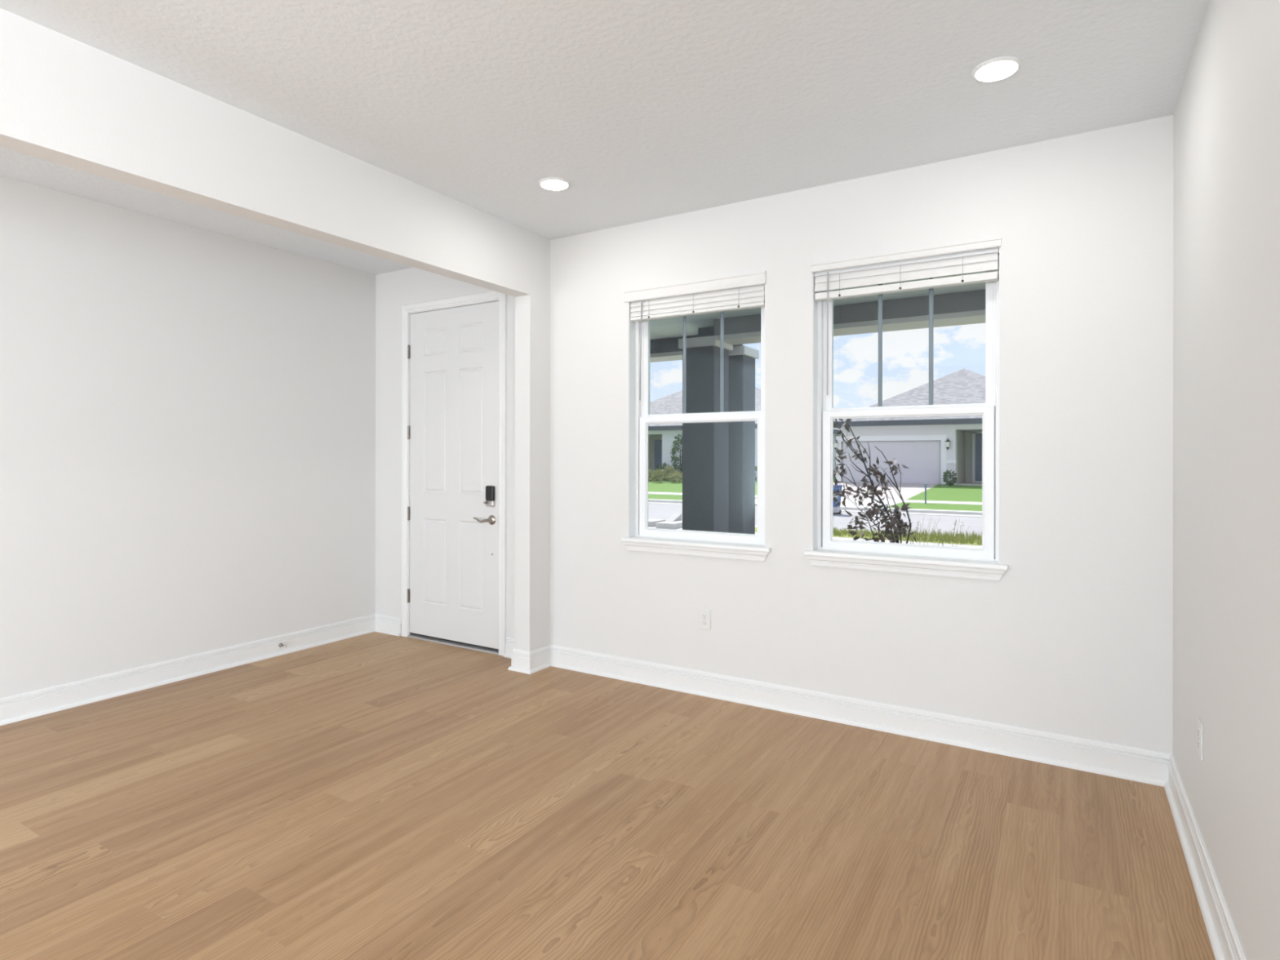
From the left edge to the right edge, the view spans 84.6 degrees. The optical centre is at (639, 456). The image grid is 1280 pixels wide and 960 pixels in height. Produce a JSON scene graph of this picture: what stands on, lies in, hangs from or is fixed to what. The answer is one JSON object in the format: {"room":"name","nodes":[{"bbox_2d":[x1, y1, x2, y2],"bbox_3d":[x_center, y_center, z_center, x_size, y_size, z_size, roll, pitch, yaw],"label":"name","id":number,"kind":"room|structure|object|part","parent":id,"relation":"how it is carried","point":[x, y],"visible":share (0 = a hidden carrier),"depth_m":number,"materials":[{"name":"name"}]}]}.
{"room":"empty living room","nodes":[
{"label":"empty living room","id":0,"kind":"room"},
{"bbox_2d":[0,175,376,697],"bbox_3d":[-4.288,0.063,2.180,0.150,3.140,8.586,0,0,31],"label":"wall","id":1,"kind":"structure","parent":0,"point":[188,413],"depth_m":4.31,"materials":[{"name":"white paint"}]},
{"bbox_2d":[0,613,375,725],"bbox_3d":[-4.230,1.316,2.103,0.032,0.133,8.216,0,0,31],"label":"baseboard","id":2,"kind":"structure","parent":1,"relation":"attached to","point":[20,707],"depth_m":4.31,"materials":[{"name":"white wood"}]},
{"bbox_2d":[278,643,287,647],"bbox_3d":[-2.491,1.318,4.912,0.066,0.028,0.028,0,0,31],"label":"door stop","id":3,"kind":"object","parent":2,"relation":"attached to","point":[280,645],"visible":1,"depth_m":4.92,"materials":[{"name":"silver metal"}]},
{"bbox_2d":[0,8,550,651],"bbox_3d":[-2.784,-0.045,1.228,0.125,2.860,8.216,0,0,31],"label":"wall partition","id":4,"kind":"structure","parent":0,"point":[65,100],"depth_m":3.11,"materials":[{"name":"white paint"}]},
{"bbox_2d":[503,636,550,674],"bbox_3d":[-0.814,1.321,4.697,0.410,0.133,0.240,0,0,31],"label":"baseboard","id":5,"kind":"structure","parent":4,"relation":"attached to","point":[537,660],"depth_m":4.58,"materials":[{"name":"white wood"}]},
{"bbox_2d":[0,0,1208,275],"bbox_3d":[-0.460,-1.477,-0.260,9.222,0.050,8.376,0,0,31],"label":"ceiling","id":6,"kind":"structure","parent":0,"point":[648,109],"depth_m":2.72,"materials":[{"name":"white paint"}]},
{"bbox_2d":[538,177,570,190],"bbox_3d":[-0.455,-1.447,3.737,0.168,0.010,0.168,0,0,31],"label":"recessed light","id":7,"kind":"object","parent":6,"relation":"in","point":[549,183],"visible":1,"depth_m":3.72,"materials":[{"name":"white plastic"}]},
{"bbox_2d":[971,56,1022,82],"bbox_3d":[1.332,-1.445,2.630,0.168,0.010,0.168,0,0,31],"label":"recessed light","id":8,"kind":"object","parent":6,"relation":"in","point":[997,68],"visible":1,"depth_m":2.62,"materials":[{"name":"white plastic"}]},
{"bbox_2d":[0,631,1215,959],"bbox_3d":[-0.487,1.388,-0.047,9.370,0.001,8.616,0,0,31],"label":"floor","id":9,"kind":"structure","parent":0,"point":[374,795],"depth_m":2.62,"materials":[{"name":"brown wood"}]},
{"bbox_2d":[375,115,1173,754],"bbox_3d":[0.193,0.069,4.357,5.258,3.140,0.220,0,0,31],"label":"wall","id":10,"kind":"structure","parent":0,"point":[1075,638],"depth_m":3.49,"materials":[{"name":"white paint"}]},
{"bbox_2d":[374,613,401,635],"bbox_3d":[-1.990,1.319,5.531,0.312,0.133,0.032,0,0,31],"label":"baseboard","id":11,"kind":"structure","parent":10,"relation":"attached to","point":[387,624],"depth_m":5.52,"materials":[{"name":"white wood"}]},
{"bbox_2d":[401,290,506,656],"bbox_3d":[-1.363,0.108,5.220,1.061,2.558,0.196,0,0,31],"label":"door","id":12,"kind":"structure","parent":10,"relation":"in","point":[454,349],"depth_m":5.18,"materials":[{"name":"white wood"}]},
{"bbox_3d":[-1.107,0.446,4.985,0.170,0.068,0.060,0,0,31],"label":"lever handle","id":13,"kind":"part","parent":12,"relation":"part of","materials":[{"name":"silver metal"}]},
{"bbox_3d":[-1.059,0.329,4.976,0.074,0.044,0.026,0,0,31],"label":"lock plate","id":14,"kind":"part","parent":12,"relation":"part of","materials":[{"name":"silver metal"}]},
{"bbox_2d":[621,284,771,562],"bbox_3d":[0.347,-0.204,4.213,0.972,1.583,0.197,0,0,31],"label":"window","id":15,"kind":"structure","parent":10,"relation":"in","point":[713,544],"depth_m":4.31,"materials":[{"name":"white plastic"}]},
{"bbox_2d":[623,270,765,400],"bbox_3d":[0.316,-0.693,4.181,0.930,0.685,0.073,0,0,31],"label":"window blind","id":16,"kind":"object","parent":15,"relation":"attached to","point":[748,287],"visible":0.97,"depth_m":4.15,"materials":[{"name":"white plastic"}]},
{"bbox_3d":[0.329,-0.859,4.181,0.880,0.020,0.050,0,0,31],"label":"rail","id":17,"kind":"part","parent":16,"relation":"part of","materials":[{"name":"white plastic"}]},
{"bbox_3d":[0.327,0.516,4.181,0.972,0.025,0.122,0,0,31],"label":"sill","id":18,"kind":"part","parent":15,"relation":"part of","materials":[{"name":"white wood"}]},
{"bbox_3d":[0.363,0.123,4.239,0.841,0.747,0.030,0,0,31],"label":"sash","id":19,"kind":"part","parent":15,"relation":"part of","materials":[{"name":"white plastic"}]},
{"bbox_3d":[0.381,-0.583,4.268,0.828,0.745,0.030,0,0,31],"label":"sash","id":20,"kind":"part","parent":15,"relation":"part of","materials":[{"name":"white plastic"}]},
{"bbox_2d":[698,608,711,630],"bbox_3d":[0.378,0.948,4.111,0.076,0.120,0.008,0,0,31],"label":"wall outlet","id":21,"kind":"object","parent":10,"relation":"attached to","point":[704,615],"visible":1,"depth_m":4.11,"materials":[{"name":"white plastic"}]},
{"bbox_2d":[702,619,706,625],"bbox_3d":[0.377,0.968,4.110,0.033,0.029,0.004,0,0,31],"label":"socket","id":22,"kind":"object","parent":21,"relation":"attached to","point":[704,621],"depth_m":4.11,"materials":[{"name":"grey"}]},
{"bbox_2d":[702,613,706,618],"bbox_3d":[0.377,0.929,4.110,0.033,0.029,0.004,0,0,31],"label":"socket","id":23,"kind":"object","parent":21,"relation":"attached to","point":[704,615],"depth_m":4.11,"materials":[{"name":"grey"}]},
{"bbox_2d":[550,644,1170,786],"bbox_3d":[0.817,1.323,3.830,3.342,0.133,0.032,0,0,31],"label":"baseboard","id":24,"kind":"structure","parent":10,"relation":"attached to","point":[1126,762],"depth_m":3.55,"materials":[{"name":"white wood"}]},
{"bbox_2d":[804,247,1008,582],"bbox_3d":[1.346,-0.203,3.608,0.972,1.583,0.197,0,0,31],"label":"window","id":25,"kind":"structure","parent":10,"relation":"in","point":[938,561],"depth_m":3.59,"materials":[{"name":"white plastic"}]},
{"bbox_2d":[811,237,1000,395],"bbox_3d":[1.324,-0.680,3.570,0.908,0.701,0.073,0,0,31],"label":"window blind","id":26,"kind":"object","parent":25,"relation":"attached to","point":[984,260],"visible":0.99,"depth_m":3.54,"materials":[{"name":"white plastic"}]},
{"bbox_3d":[1.328,-0.862,3.576,0.880,0.036,0.050,0,0,31],"label":"rail","id":27,"kind":"part","parent":26,"relation":"part of","materials":[{"name":"white plastic"}]},
{"bbox_3d":[1.326,0.517,3.576,0.972,0.025,0.122,0,0,31],"label":"sill","id":28,"kind":"part","parent":25,"relation":"part of","materials":[{"name":"white wood"}]},
{"bbox_3d":[1.362,0.124,3.634,0.841,0.747,0.030,0,0,31],"label":"sash","id":29,"kind":"part","parent":25,"relation":"part of","materials":[{"name":"white plastic"}]},
{"bbox_3d":[1.380,-0.582,3.663,0.828,0.745,0.030,0,0,31],"label":"sash","id":30,"kind":"part","parent":25,"relation":"part of","materials":[{"name":"clear glass"}]},
{"bbox_2d":[649,271,985,339],"bbox_3d":[-0.644,-1.542,7.281,9.350,0.220,3.914,0,0,31],"label":"ceiling","id":31,"kind":"structure","parent":0,"point":[708,318],"depth_m":6.96,"materials":[{"name":"white paint"}]},
{"bbox_2d":[1172,0,1279,959],"bbox_3d":[1.435,0.071,1.479,0.150,3.140,3.416,0,0,31],"label":"wall","id":32,"kind":"structure","parent":0,"point":[1226,117],"depth_m":1.93,"materials":[{"name":"white paint"}]},
{"bbox_2d":[1197,717,1203,760],"bbox_3d":[1.869,0.940,2.349,0.008,0.120,0.076,0,0,31],"label":"wall outlet","id":33,"kind":"object","parent":32,"relation":"attached to","point":[1200,726],"visible":1,"depth_m":2.33,"materials":[{"name":"white plastic"}]},
{"bbox_2d":[1197,738,1199,750],"bbox_3d":[1.867,0.960,2.350,0.004,0.029,0.033,0,0,31],"label":"socket","id":34,"kind":"object","parent":33,"relation":"attached to","point":[1198,740],"depth_m":2.35,"materials":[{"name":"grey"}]},
{"bbox_2d":[1197,726,1199,737],"bbox_3d":[1.867,0.921,2.350,0.004,0.029,0.033,0,0,31],"label":"socket","id":35,"kind":"object","parent":33,"relation":"attached to","point":[1198,727],"depth_m":2.35,"materials":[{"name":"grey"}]},
{"bbox_2d":[1164,754,1246,959],"bbox_3d":[1.356,1.324,1.526,0.032,0.133,3.416,0,0,31],"label":"baseboard","id":36,"kind":"structure","parent":32,"relation":"attached to","point":[1224,939],"depth_m":2.22,"materials":[{"name":"white wood"}]},
{"bbox_3d":[-0.850,1.582,6.948,9.350,0.310,3.134,0,0,31],"label":"floor","id":37,"kind":"structure","parent":0,"visible":0},
{"bbox_2d":[678,335,733,532],"bbox_3d":[0.706,0.238,7.564,0.440,2.984,0.440,0,0,31],"label":"porch column","id":38,"kind":"structure","parent":37,"relation":"on","point":[705,446],"depth_m":7.41,"materials":[{"name":"grey paint"}]},
{"bbox_2d":[697,326,742,346],"bbox_3d":[0.905,-1.353,7.889,0.370,0.195,0.390,0,0,31],"label":"beam","id":39,"kind":"structure","parent":38,"relation":"on","point":[704,331],"depth_m":7.77,"materials":[{"name":"grey paint"}]},
{"bbox_2d":[714,288,985,335],"bbox_3d":[2.354,-1.351,6.566,3.480,0.195,0.370,0,0,31],"label":"beam","id":40,"kind":"structure","parent":38,"relation":"on","point":[971,300],"depth_m":6.39,"materials":[{"name":"grey paint"}]},
{"bbox_2d":[716,309,985,345],"bbox_3d":[2.355,-1.231,6.567,3.480,0.045,0.397,0,0,31],"label":"trim","id":41,"kind":"structure","parent":40,"relation":"attached to","point":[975,317],"depth_m":6.49,"materials":[{"name":"white paint"}]},
{"label":"outside","id":42,"kind":"structure","parent":0,"visible":0},
{"bbox_3d":[20.330,1.427,52.865,140.000,0.120,38.500,0,0,31],"label":"ground","id":43,"kind":"structure","parent":42,"visible":0},
{"bbox_2d":[648,386,840,478],"bbox_3d":[6.480,-1.881,49.005,13.500,6.958,18.060,0,0,31],"label":"house","id":44,"kind":"structure","parent":43,"relation":"on","point":[660,436],"depth_m":43.90,"materials":[{"name":"white paint"}]},
{"bbox_3d":[1.389,0.091,45.527,1.000,2.400,0.080,0,0,31],"label":"entry door","id":45,"kind":"part","parent":44,"relation":"part of","materials":[{"name":"grey"}]},
{"bbox_2d":[833,368,985,485],"bbox_3d":[19.373,-1.605,41.194,11.550,6.441,18.060,0,0,31],"label":"house","id":46,"kind":"structure","parent":43,"relation":"on","point":[930,446],"depth_m":35.41,"materials":[{"name":"white paint"}]},
{"bbox_3d":[12.581,0.126,35.457,5.340,2.400,0.150,0,0,31],"label":"garage trim","id":47,"kind":"part","parent":46,"relation":"part of","materials":[{"name":"white"}]},
{"bbox_3d":[14.811,-0.596,33.867,0.175,0.250,0.175,0,0,9],"label":"lantern glass","id":48,"kind":"part","parent":46,"relation":"part of","materials":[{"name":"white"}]},
{"bbox_3d":[15.006,0.240,33.912,0.410,0.140,0.060,0,0,31],"label":"band trim","id":49,"kind":"part","parent":46,"relation":"part of","materials":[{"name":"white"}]},
{"bbox_3d":[17.688,0.003,36.023,1.230,2.660,0.150,0,0,31],"label":"entry door frame","id":50,"kind":"part","parent":46,"relation":"part of","materials":[{"name":"white"}]},
{"bbox_3d":[17.697,0.023,36.038,0.970,2.460,0.095,0,0,31],"label":"entry door","id":51,"kind":"part","parent":46,"relation":"part of","materials":[{"name":"grey"}]},
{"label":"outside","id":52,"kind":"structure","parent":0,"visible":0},
{"bbox_2d":[648,492,982,505],"bbox_3d":[5.926,1.722,29.087,100.000,0.130,1.300,0,0,31],"label":"sidewalk","id":53,"kind":"structure","parent":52,"point":[659,493],"depth_m":26.28,"materials":[{"name":"white concrete"}]},
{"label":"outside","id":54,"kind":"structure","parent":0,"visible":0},
{"bbox_2d":[833,482,938,499],"bbox_3d":[10.252,1.558,32.079,5.100,0.460,8.300,0,0,31],"label":"driveway","id":55,"kind":"structure","parent":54,"point":[908,491],"depth_m":31.82,"materials":[{"name":"white concrete"}]},
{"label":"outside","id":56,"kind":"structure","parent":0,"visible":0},
{"bbox_2d":[755,498,901,507],"bbox_3d":[6.621,1.743,26.181,5.400,0.150,3.050,0,0,31],"label":"apron","id":57,"kind":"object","parent":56,"point":[848,503],"visible":0.07,"depth_m":25.48,"materials":[{"name":"white concrete"}]},
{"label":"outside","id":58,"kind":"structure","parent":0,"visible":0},
{"bbox_2d":[907,484,982,502],"bbox_3d":[31.728,1.588,18.894,45.300,0.450,8.000,0,0,31],"label":"lawn","id":59,"kind":"structure","parent":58,"point":[963,493],"depth_m":29.17,"materials":[{"name":"green plant"}]},
{"bbox_2d":[942,469,958,485],"bbox_3d":[14.676,0.979,33.312,0.738,0.864,0.719,0,0,31],"label":"shrub","id":60,"kind":"object","parent":59,"relation":"on","point":[945,477],"visible":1,"depth_m":33.24,"materials":[{"name":"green plant"}]},
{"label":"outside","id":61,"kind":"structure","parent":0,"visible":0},
{"bbox_2d":[648,479,757,495],"bbox_3d":[-13.218,1.510,46.121,49.600,0.480,8.000,0,0,31],"label":"lawn","id":62,"kind":"structure","parent":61,"point":[665,486],"depth_m":35.77,"materials":[{"name":"green plant"}]},
{"bbox_2d":[648,468,657,480],"bbox_3d":[0.571,1.049,40.089,0.951,0.820,0.995,0,0,31],"label":"plant","id":63,"kind":"object","parent":62,"relation":"on","point":[649,470],"visible":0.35,"depth_m":39.95,"materials":[{"name":"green plant"}]},
{"bbox_2d":[650,468,665,482],"bbox_3d":[0.964,1.047,38.837,0.836,0.860,0.909,0,0,31],"label":"plant","id":64,"kind":"object","parent":62,"relation":"on","point":[656,472],"visible":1,"depth_m":38.72,"materials":[{"name":"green plant"}]},
{"bbox_2d":[654,462,671,479],"bbox_3d":[1.365,0.837,41.260,1.041,1.114,1.117,0,0,-15],"label":"plant","id":65,"kind":"object","parent":62,"relation":"on","point":[664,464],"visible":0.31,"depth_m":41.18,"materials":[{"name":"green plant"}]},
{"bbox_2d":[662,465,675,480],"bbox_3d":[1.659,0.967,39.788,0.902,1.036,0.882,0,0,31],"label":"plant","id":66,"kind":"object","parent":62,"relation":"on","point":[667,468],"visible":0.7,"depth_m":39.70,"materials":[{"name":"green plant"}]},
{"bbox_2d":[667,470,682,482],"bbox_3d":[1.980,1.083,38.451,1.130,0.764,0.998,0,0,31],"label":"plant","id":67,"kind":"object","parent":62,"relation":"on","point":[678,475],"visible":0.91,"depth_m":38.26,"materials":[{"name":"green plant"}]},
{"bbox_2d":[670,433,682,473],"bbox_3d":[2.328,-0.020,40.432,1.278,2.686,1.306,0,0,-19],"label":"tree","id":68,"kind":"object","parent":62,"relation":"on","point":[677,448],"visible":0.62,"depth_m":40.30,"materials":[{"name":"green plant"}]},
{"bbox_3d":[2.416,0.170,40.376,0.276,2.306,0.561,0,0,-2],"label":"stem","id":69,"kind":"part","parent":68,"relation":"part of","materials":[{"name":"plant"}]},
{"bbox_2d":[755,465,757,481],"bbox_3d":[6.411,0.926,37.947,1.962,1.062,1.956,0,0,31],"label":"shrub","id":70,"kind":"object","parent":62,"relation":"on","point":[756,468],"visible":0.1,"depth_m":37.77,"materials":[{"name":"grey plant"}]},
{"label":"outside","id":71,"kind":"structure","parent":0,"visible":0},
{"bbox_2d":[888,502,982,511],"bbox_3d":[28.260,1.778,13.073,45.200,0.140,2.950,0,0,31],"label":"verge","id":72,"kind":"structure","parent":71,"point":[913,505],"depth_m":23.97,"materials":[{"name":"green plant"}]},
{"bbox_2d":[923,483,926,503],"bbox_3d":[10.271,1.333,25.345,0.110,0.740,0.080,0,0,31],"label":"post","id":73,"kind":"object","parent":72,"relation":"on","point":[924,484],"visible":1,"depth_m":25.32,"materials":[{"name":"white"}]},
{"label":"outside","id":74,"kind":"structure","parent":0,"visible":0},
{"bbox_2d":[648,493,757,500],"bbox_3d":[-16.814,1.715,40.378,49.400,0.140,2.950,0,0,31],"label":"verge","id":75,"kind":"structure","parent":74,"point":[678,497],"depth_m":29.63,"materials":[{"name":"green plant"}]},
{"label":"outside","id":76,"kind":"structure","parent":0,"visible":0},
{"label":"ground","id":77,"kind":"structure","parent":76,"visible":0},
{"bbox_2d":[728,345,759,533],"bbox_3d":[1.099,0.238,8.214,0.440,2.984,0.440,0,0,31],"label":"porch column","id":78,"kind":"structure","parent":77,"relation":"on","point":[741,468],"depth_m":8.03,"materials":[{"name":"grey paint"}]},
{"bbox_2d":[649,334,697,353],"bbox_3d":[-1.409,-1.356,9.734,5.500,0.195,0.370,0,0,31],"label":"beam","id":79,"kind":"structure","parent":78,"relation":"on","point":[664,344],"depth_m":8.48,"materials":[{"name":"grey paint"}]},
{"bbox_2d":[649,351,682,362],"bbox_3d":[-1.409,-1.236,9.734,5.500,0.045,0.390,0,0,31],"label":"trim","id":80,"kind":"structure","parent":79,"relation":"attached to","point":[670,356],"depth_m":8.54,"materials":[{"name":"white paint"}]},
{"bbox_2d":[648,498,982,515],"bbox_3d":[3.944,1.754,25.816,100.000,0.120,0.450,0,0,31],"label":"curb","id":81,"kind":"object","parent":77,"relation":"on","point":[913,510],"depth_m":22.63,"materials":[{"name":"white concrete"}]},
{"bbox_2d":[648,502,982,517],"bbox_3d":[3.646,1.839,25.324,100.000,0.130,0.700,0,0,31],"label":"gutter","id":82,"kind":"object","parent":77,"relation":"on","point":[660,503],"depth_m":22.13,"materials":[{"name":"concrete"}]},
{"bbox_2d":[833,418,916,543],"bbox_3d":[2.516,0.638,7.835,1.032,2.314,0.542,0,0,31],"label":"shrub","id":83,"kind":"object","parent":77,"relation":"on","point":[902,528],"visible":0.86,"depth_m":7.76,"materials":[{"name":"grey plant"}]},
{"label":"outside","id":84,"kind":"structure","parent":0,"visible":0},
{"bbox_3d":[19.877,1.836,0.585,46.600,0.120,3.200,0,0,31],"label":"lawn","id":85,"kind":"structure","parent":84,"visible":0},
{"bbox_2d":[902,515,939,545],"bbox_3d":[3.588,1.269,9.018,0.517,1.011,0.422,0,0,9],"label":"clump","id":86,"kind":"object","parent":85,"relation":"on","point":[920,536],"visible":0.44,"depth_m":9.04,"materials":[{"name":"plant"}]},
{"bbox_2d":[930,521,969,546],"bbox_3d":[4.059,1.264,9.140,0.339,1.023,0.593,0,0,-29],"label":"clump","id":87,"kind":"object","parent":85,"relation":"on","point":[955,522],"visible":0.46,"depth_m":9.14,"materials":[{"name":"plant"}]},
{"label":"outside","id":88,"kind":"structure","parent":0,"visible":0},
{"bbox_2d":[648,526,982,548],"bbox_3d":[-1.354,1.807,17.070,100.000,0.120,3.000,0,0,31],"label":"sidewalk","id":89,"kind":"structure","parent":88,"point":[835,538],"depth_m":14.31,"materials":[{"name":"white concrete"}]},
{"bbox_2d":[648,513,682,528],"bbox_3d":[0.532,1.623,17.799,1.300,0.334,1.000,0,0,31],"label":"inlet","id":90,"kind":"object","parent":89,"relation":"on","point":[674,522],"visible":0.66,"depth_m":17.49,"materials":[{"name":"concrete"}]},
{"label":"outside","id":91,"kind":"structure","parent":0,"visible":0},
{"bbox_2d":[755,526,982,546],"bbox_3d":[22.610,1.830,5.096,46.600,0.120,1.350,0,0,31],"label":"verge","id":92,"kind":"structure","parent":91,"point":[756,527],"depth_m":14.78,"materials":[{"name":"green plant"}]},
{"bbox_2d":[833,526,982,544],"bbox_3d":[6.016,1.646,15.139,5.201,0.222,1.435,0,0,31],"label":"grass tufts","id":93,"kind":"object","parent":92,"relation":"on","point":[971,538],"visible":0.4,"depth_m":14.91,"materials":[{"name":"green plant"}]},
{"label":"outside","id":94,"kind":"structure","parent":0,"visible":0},
{"bbox_2d":[648,503,982,537],"bbox_3d":[1.859,1.841,22.373,100.000,0.100,6.200,0,0,31],"label":"road","id":95,"kind":"structure","parent":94,"point":[655,511],"depth_m":19.90,"materials":[{"name":"grey asphalt"}]},
{"bbox_2d":[833,484,842,514],"bbox_3d":[6.046,1.336,22.063,0.500,0.918,0.528,0,0,31],"label":"recycling bin","id":96,"kind":"object","parent":95,"relation":"on","point":[837,509],"visible":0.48,"depth_m":21.85,"materials":[{"name":"blue plastic"}]}
]}

